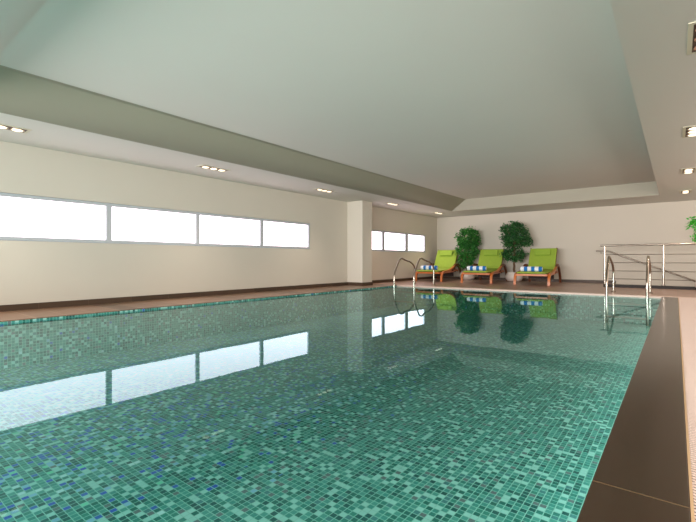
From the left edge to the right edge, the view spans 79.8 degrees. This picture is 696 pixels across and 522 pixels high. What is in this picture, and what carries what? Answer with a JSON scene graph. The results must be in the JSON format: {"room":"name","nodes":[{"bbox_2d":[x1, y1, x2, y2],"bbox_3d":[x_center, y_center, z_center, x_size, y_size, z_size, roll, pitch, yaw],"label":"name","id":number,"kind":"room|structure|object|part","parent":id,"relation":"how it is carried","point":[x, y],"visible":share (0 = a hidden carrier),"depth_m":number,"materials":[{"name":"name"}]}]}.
{"room":"indoor swimming pool","nodes":[
{"label":"indoor swimming pool","id":0,"kind":"room"},
{"bbox_2d":[0,286,395,369],"bbox_3d":[-2.000,0.915,6.670,0.100,0.509,10.400,0,0,38],"label":"wall","id":1,"kind":"structure","parent":0,"point":[41,340],"depth_m":5.43,"materials":[{"name":"tile"}]},
{"bbox_2d":[0,141,436,304],"bbox_3d":[-1.865,-0.575,8.601,0.220,3.050,16.400,0,0,38],"label":"wall","id":2,"kind":"structure","parent":0,"point":[30,271],"depth_m":6.93,"materials":[{"name":"beige paint"}]},
{"bbox_2d":[0,192,309,248],"bbox_3d":[-2.735,-0.552,7.396,0.106,0.595,5.850,0,0,38],"label":"window","id":3,"kind":"structure","parent":2,"relation":"in","point":[22,217],"depth_m":6.53,"materials":[{"name":"glass"}]},
{"bbox_3d":[-4.073,-0.552,5.688,0.020,0.513,1.396,0,0,38],"label":"pane","id":4,"kind":"part","parent":3,"relation":"part of","materials":[{"name":"glass"}]},
{"bbox_3d":[-3.160,-0.552,6.846,0.020,0.513,1.406,0,0,38],"label":"pane","id":5,"kind":"part","parent":3,"relation":"part of","materials":[{"name":"glass"}]},
{"bbox_3d":[-2.256,-0.552,7.993,0.020,0.513,1.386,0,0,38],"label":"pane","id":6,"kind":"part","parent":3,"relation":"part of","materials":[{"name":"glass"}]},
{"bbox_3d":[-1.365,-0.552,9.123,0.020,0.513,1.336,0,0,38],"label":"pane","id":7,"kind":"part","parent":3,"relation":"part of","materials":[{"name":"white glass"}]},
{"bbox_2d":[0,276,436,311],"bbox_3d":[-1.647,0.610,8.302,0.495,0.080,16.200,0,0,38],"label":"baseboard","id":8,"kind":"structure","parent":2,"relation":"attached to","point":[14,307],"depth_m":6.94,"materials":[{"name":"tile"}]},
{"bbox_2d":[372,230,424,252],"bbox_3d":[1.410,-0.552,12.654,0.106,0.595,3.800,0,0,38],"label":"window","id":9,"kind":"structure","parent":2,"relation":"in","point":[389,241],"depth_m":12.73,"materials":[{"name":"glass"}]},
{"bbox_3d":[0.610,-0.552,11.629,0.020,0.513,1.126,0,0,38],"label":"pane","id":10,"kind":"part","parent":9,"relation":"part of","materials":[{"name":"white glass"}]},
{"bbox_3d":[1.403,-0.552,12.634,0.020,0.513,1.186,0,0,38],"label":"pane","id":11,"kind":"part","parent":9,"relation":"part of","materials":[{"name":"white glass"}]},
{"bbox_3d":[2.211,-0.552,13.659,0.020,0.513,1.096,0,0,38],"label":"pane","id":12,"kind":"part","parent":9,"relation":"part of","materials":[{"name":"white glass"}]},
{"bbox_2d":[0,307,650,521],"bbox_3d":[0.181,1.220,4.951,5.455,0.100,10.400,0,0,38],"label":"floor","id":13,"kind":"structure","parent":0,"point":[386,414],"depth_m":3.01,"materials":[{"name":"tile"}]},
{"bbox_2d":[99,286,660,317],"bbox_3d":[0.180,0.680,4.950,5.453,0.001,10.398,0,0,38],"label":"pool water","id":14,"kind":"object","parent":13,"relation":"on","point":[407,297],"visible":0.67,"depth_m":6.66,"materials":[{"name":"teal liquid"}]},
{"bbox_2d":[393,258,434,287],"bbox_3d":[1.711,0.546,10.719,0.655,1.209,1.135,0,0,38],"label":"pool ladder","id":15,"kind":"object","parent":13,"relation":"on","point":[419,259],"visible":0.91,"depth_m":10.53,"materials":[{"name":"metal"}]},
{"bbox_3d":[1.488,0.546,10.893,0.042,1.209,1.092,0,0,38],"label":"handrail","id":16,"kind":"part","parent":15,"relation":"part of","materials":[{"name":"metal"}]},
{"bbox_3d":[1.932,0.546,10.543,0.042,1.209,1.092,0,0,38],"label":"handrail","id":17,"kind":"part","parent":15,"relation":"part of","materials":[{"name":"metal"}]},
{"bbox_2d":[605,256,651,325],"bbox_3d":[5.320,0.535,7.875,0.695,1.230,1.135,0,0,38],"label":"pool ladder","id":18,"kind":"object","parent":13,"relation":"on","point":[648,262],"visible":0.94,"depth_m":7.63,"materials":[{"name":"metal"}]},
{"bbox_3d":[5.081,0.535,8.060,0.041,1.230,1.092,0,0,38],"label":"handrail","id":19,"kind":"part","parent":18,"relation":"part of","materials":[{"name":"metal"}]},
{"bbox_3d":[5.556,0.535,7.686,0.041,1.230,1.092,0,0,38],"label":"handrail","id":20,"kind":"part","parent":18,"relation":"part of","materials":[{"name":"metal"}]},
{"bbox_2d":[0,0,695,217],"bbox_3d":[1.685,-1.800,5.675,8.980,0.600,16.200,0,0,38],"label":"ceiling","id":21,"kind":"structure","parent":0,"point":[454,108],"depth_m":4.47,"materials":[{"name":"white paint"}]},
{"bbox_2d":[0,123,30,133],"bbox_3d":[-3.883,-1.489,4.653,0.208,0.022,0.512,0,0,38],"label":"recessed light","id":22,"kind":"object","parent":21,"relation":"in","point":[2,126],"visible":1,"depth_m":4.73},
{"bbox_2d":[196,164,229,171],"bbox_3d":[-2.193,-1.489,6.797,0.208,0.022,0.512,0,0,38],"label":"recessed light","id":23,"kind":"object","parent":21,"relation":"in","point":[203,165],"visible":1,"depth_m":6.75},
{"bbox_2d":[313,188,335,191],"bbox_3d":[-0.503,-1.489,8.941,0.208,0.022,0.512,0,0,38],"label":"recessed light","id":24,"kind":"object","parent":21,"relation":"in","point":[319,189],"visible":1,"depth_m":8.89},
{"bbox_2d":[679,189,691,193],"bbox_3d":[7.385,-1.489,9.102,0.208,0.022,0.512,0,0,38],"label":"recessed light","id":25,"kind":"object","parent":21,"relation":"in","point":[680,191],"visible":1,"depth_m":9.05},
{"bbox_2d":[680,167,695,173],"bbox_3d":[5.714,-1.489,6.981,0.208,0.022,0.512,0,0,38],"label":"recessed light","id":26,"kind":"object","parent":21,"relation":"in","point":[685,170],"visible":1,"depth_m":6.94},
{"bbox_2d":[682,125,695,137],"bbox_3d":[4.018,-1.489,4.830,0.208,0.022,0.512,0,0,38],"label":"recessed light","id":27,"kind":"object","parent":21,"relation":"in","point":[688,131],"visible":1,"depth_m":4.82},
{"bbox_2d":[687,21,695,54],"bbox_3d":[2.396,-1.489,2.772,0.208,0.022,0.512,0,0,38],"label":"recessed light","id":28,"kind":"object","parent":21,"relation":"in","point":[691,39],"visible":1,"depth_m":2.81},
{"bbox_2d":[0,278,695,321],"bbox_3d":[1.685,0.710,5.675,8.980,0.120,16.200,0,0,38],"label":"floor","id":29,"kind":"structure","parent":0,"point":[5,316],"depth_m":8.32,"materials":[{"name":"tile"}]},
{"bbox_2d":[415,250,460,281],"bbox_3d":[2.934,0.154,13.372,0.884,1.011,1.936,0,0,34],"label":"sun lounger","id":30,"kind":"object","parent":29,"relation":"on","point":[445,260],"visible":0.86,"depth_m":13.67,"materials":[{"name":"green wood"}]},
{"bbox_2d":[420,266,437,269],"bbox_3d":[2.494,0.236,12.779,0.540,0.131,0.127,0,0,34],"label":"rolled towel","id":31,"kind":"object","parent":30,"relation":"on","point":[421,267],"visible":0.98,"depth_m":12.73,"materials":[{"name":"blue fabric"}]},
{"bbox_2d":[417,268,449,271],"bbox_3d":[2.777,0.304,13.141,0.710,0.107,1.378,0,0,34],"label":"seat cushion","id":32,"kind":"object","parent":30,"relation":"on","point":[439,269],"depth_m":12.67,"materials":[{"name":"green fabric"}]},
{"bbox_3d":[3.154,0.440,13.694,0.660,0.180,0.015,0,0,34],"label":"support panel","id":33,"kind":"part","parent":30,"relation":"part of","materials":[{"name":"brown wood"}]},
{"bbox_2d":[434,250,456,267],"bbox_3d":[3.259,-0.035,13.850,0.710,0.606,0.391,0,0,34],"label":"cushion","id":34,"kind":"object","parent":30,"relation":"on","point":[444,258],"depth_m":13.79,"materials":[{"name":"green fabric"}]},
{"bbox_2d":[440,251,452,255],"bbox_3d":[3.278,-0.218,13.877,0.420,0.172,0.136,0,0,34],"label":"pillow","id":35,"kind":"object","parent":30,"relation":"on","point":[442,253],"depth_m":13.84,"materials":[{"name":"green fabric"}]},
{"bbox_3d":[3.127,0.388,12.924,0.060,0.528,1.267,0,0,34],"label":"leg","id":36,"kind":"part","parent":30,"relation":"part of","materials":[{"name":"orange wood"}]},
{"bbox_3d":[3.560,0.385,13.559,0.060,0.549,0.924,0,0,34],"label":"leg","id":37,"kind":"part","parent":30,"relation":"part of","materials":[{"name":"brown wood"}]},
{"bbox_2d":[452,225,482,279],"bbox_3d":[3.910,-0.241,13.619,0.937,1.782,0.910,0,0,38],"label":"potted ficus","id":38,"kind":"object","parent":29,"relation":"on","point":[469,245],"visible":0.98,"depth_m":13.44,"materials":[{"name":"green plant"}]},
{"bbox_2d":[459,271,475,279],"bbox_3d":[3.913,0.510,13.622,0.510,0.280,0.510,0,0,38],"label":"pot","id":39,"kind":"object","parent":38,"relation":"on","point":[466,277],"depth_m":13.43,"materials":[{"name":"white ceramic"}]},
{"bbox_2d":[461,249,506,283],"bbox_3d":[4.104,0.154,12.450,0.884,1.011,1.936,0,0,34],"label":"sun lounger","id":40,"kind":"object","parent":29,"relation":"on","point":[490,258],"visible":0.81,"depth_m":12.77,"materials":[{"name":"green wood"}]},
{"bbox_2d":[467,266,486,270],"bbox_3d":[3.664,0.236,11.856,0.540,0.131,0.127,0,0,34],"label":"rolled towel","id":41,"kind":"object","parent":40,"relation":"on","point":[473,268],"visible":1,"depth_m":11.80,"materials":[{"name":"blue fabric"}]},
{"bbox_2d":[463,268,497,272],"bbox_3d":[3.947,0.304,12.219,0.710,0.107,1.378,0,0,34],"label":"seat cushion","id":42,"kind":"object","parent":40,"relation":"on","point":[489,270],"depth_m":11.81,"materials":[{"name":"green fabric"}]},
{"bbox_3d":[4.324,0.440,12.772,0.660,0.180,0.015,0,0,34],"label":"support panel","id":43,"kind":"part","parent":40,"relation":"part of","materials":[{"name":"brown wood"}]},
{"bbox_2d":[484,250,497,255],"bbox_3d":[4.448,-0.218,12.954,0.420,0.172,0.136,0,0,34],"label":"pillow","id":44,"kind":"object","parent":40,"relation":"on","point":[486,252],"depth_m":12.92,"materials":[{"name":"green fabric"}]},
{"bbox_2d":[478,249,503,267],"bbox_3d":[4.429,-0.035,12.927,0.710,0.606,0.391,0,0,34],"label":"cushion","id":45,"kind":"object","parent":40,"relation":"on","point":[490,258],"depth_m":12.88,"materials":[{"name":"green fabric"}]},
{"bbox_3d":[4.298,0.388,12.001,0.060,0.528,1.267,0,0,34],"label":"leg","id":46,"kind":"part","parent":40,"relation":"part of","materials":[{"name":"orange wood"}]},
{"bbox_3d":[4.730,0.385,12.636,0.060,0.549,0.924,0,0,34],"label":"leg","id":47,"kind":"part","parent":40,"relation":"part of","materials":[{"name":"brown wood"}]},
{"bbox_2d":[498,221,532,281],"bbox_3d":[5.060,-0.280,12.588,1.043,1.859,1.111,0,0,38],"label":"potted ficus","id":48,"kind":"object","parent":29,"relation":"on","point":[510,238],"visible":0.99,"depth_m":12.43,"materials":[{"name":"green plant"}]},
{"bbox_2d":[505,272,522,281],"bbox_3d":[5.037,0.510,12.608,0.510,0.280,0.510,0,0,38],"label":"pot","id":49,"kind":"object","parent":48,"relation":"on","point":[509,276],"depth_m":12.44,"materials":[{"name":"white ceramic"}]},
{"bbox_2d":[513,248,561,285],"bbox_3d":[5.256,0.154,11.490,0.884,1.011,1.936,0,0,35],"label":"sun lounger","id":50,"kind":"object","parent":29,"relation":"on","point":[546,258],"visible":0.89,"depth_m":11.83,"materials":[{"name":"orange wood"},{"name":"green fabric"}]},
{"bbox_3d":[4.769,0.388,11.514,0.060,0.528,1.267,0,0,35],"label":"leg","id":51,"kind":"part","parent":50,"relation":"part of","materials":[{"name":"orange wood"}]},
{"bbox_2d":[520,266,542,271],"bbox_3d":[4.806,0.236,10.905,0.540,0.131,0.127,0,0,35],"label":"rolled towel","id":52,"kind":"object","parent":50,"relation":"on","point":[522,268],"visible":0.98,"depth_m":10.86,"materials":[{"name":"fabric"}]},
{"bbox_2d":[516,269,552,273],"bbox_3d":[5.095,0.304,11.262,0.710,0.107,1.378,0,0,35],"label":"seat cushion","id":53,"kind":"object","parent":50,"relation":"on","point":[545,271],"depth_m":10.86,"materials":[{"name":"green fabric"}]},
{"bbox_3d":[5.481,0.440,11.809,0.660,0.180,0.015,0,0,35],"label":"support panel","id":54,"kind":"part","parent":50,"relation":"part of","materials":[{"name":"brown wood"}]},
{"bbox_2d":[534,249,550,254],"bbox_3d":[5.609,-0.218,11.989,0.420,0.172,0.136,0,0,35],"label":"pillow","id":55,"kind":"object","parent":50,"relation":"on","point":[536,251],"depth_m":11.97,"materials":[{"name":"green fabric"}]},
{"bbox_2d":[528,248,556,268],"bbox_3d":[5.590,-0.035,11.962,0.710,0.606,0.391,0,0,35],"label":"cushion","id":56,"kind":"object","parent":50,"relation":"on","point":[546,258],"depth_m":11.91,"materials":[{"name":"green fabric"}]},
{"bbox_3d":[5.442,0.388,11.039,0.060,0.528,1.267,0,0,35],"label":"leg","id":57,"kind":"part","parent":50,"relation":"part of","materials":[{"name":"orange wood"}]},
{"bbox_3d":[5.885,0.385,11.666,0.060,0.549,0.924,0,0,35],"label":"leg","id":58,"kind":"part","parent":50,"relation":"part of","materials":[{"name":"brown wood"}]},
{"bbox_2d":[397,285,695,297],"bbox_3d":[3.643,0.666,8.958,5.930,0.035,0.180,0,0,38],"label":"grate","id":59,"kind":"object","parent":29,"relation":"on","point":[530,291],"visible":0.94,"depth_m":8.58,"materials":[{"name":"plastic"}]},
{"bbox_2d":[603,284,695,289],"bbox_3d":[7.679,0.618,8.998,3.680,0.065,0.160,0,0,38],"label":"trim","id":60,"kind":"structure","parent":29,"relation":"on","point":[609,285],"depth_m":9.45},
{"bbox_2d":[600,243,695,285],"bbox_3d":[7.637,0.107,9.018,3.730,0.956,0.096,0,0,38],"label":"stair railing","id":61,"kind":"object","parent":60,"relation":"on","point":[663,254],"visible":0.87,"depth_m":9.52,"materials":[{"name":"metal"}]},
{"bbox_3d":[6.244,0.128,10.117,0.046,0.915,0.046,0,0,38],"label":"post","id":62,"kind":"part","parent":61,"relation":"part of","materials":[{"name":"metal"}]},
{"bbox_3d":[7.637,-0.350,9.018,3.730,0.042,0.042,0,0,38],"label":"rail","id":63,"kind":"part","parent":61,"relation":"part of","materials":[{"name":"metal"}]},
{"bbox_3d":[7.139,0.128,9.411,0.046,0.915,0.046,0,0,38],"label":"post","id":64,"kind":"part","parent":61,"relation":"part of","materials":[{"name":"metal"}]},
{"bbox_2d":[678,297,695,521],"bbox_3d":[2.598,0.666,3.045,0.250,0.035,10.400,0,0,38],"label":"grate","id":65,"kind":"object","parent":29,"relation":"on","point":[687,306],"visible":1,"depth_m":2.26,"materials":[{"name":"plastic"}]},
{"bbox_2d":[685,214,695,286],"bbox_3d":[7.424,-0.190,8.473,0.777,1.679,0.798,0,0,-11],"label":"potted ficus","id":66,"kind":"object","parent":29,"relation":"on","point":[692,221],"visible":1,"depth_m":8.64,"materials":[{"name":"green plant"}]},
{"bbox_2d":[347,200,371,282],"bbox_3d":[0.304,-0.425,10.788,0.480,2.150,0.420,0,0,38],"label":"wall pillar","id":67,"kind":"structure","parent":0,"point":[359,213],"depth_m":10.63,"materials":[{"name":"beige paint"}]},
{"bbox_2d":[436,308,653,324],"bbox_3d":[0.181,0.928,4.951,5.455,0.484,10.600,0,0,38],"label":"wall","id":68,"kind":"structure","parent":0,"point":[589,317],"depth_m":8.27,"materials":[{"name":"tile"}]},
{"bbox_2d":[437,200,695,286],"bbox_3d":[6.762,0.375,12.115,8.980,4.950,0.200,0,0,38],"label":"wall","id":69,"kind":"structure","parent":0,"point":[577,233],"depth_m":11.70,"materials":[{"name":"beige paint"}]},
{"bbox_2d":[439,276,615,283],"bbox_3d":[5.287,0.610,13.140,5.365,0.080,0.015,0,0,38],"label":"baseboard","id":70,"kind":"structure","parent":69,"relation":"attached to","point":[445,277],"depth_m":12.57,"materials":[{"name":"wood"}]},
{"bbox_2d":[596,250,695,281],"bbox_3d":[8.536,0.504,10.531,3.908,1.549,0.089,0,0,38],"label":"wall handrail","id":71,"kind":"object","parent":69,"relation":"attached to","point":[596,250],"visible":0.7,"depth_m":11.04,"materials":[{"name":"metal"}]},
{"bbox_3d":[2.362,0.916,3.232,0.102,0.508,10.400,0,0,38],"label":"wall","id":72,"kind":"structure","parent":0,"visible":0},
{"bbox_2d":[577,297,690,521],"bbox_3d":[2.412,0.710,3.192,0.225,0.120,10.400,0,0,38],"label":"pool edge","id":73,"kind":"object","parent":72,"relation":"on","point":[641,474],"depth_m":1.44,"materials":[{"name":"tile"}]}
]}

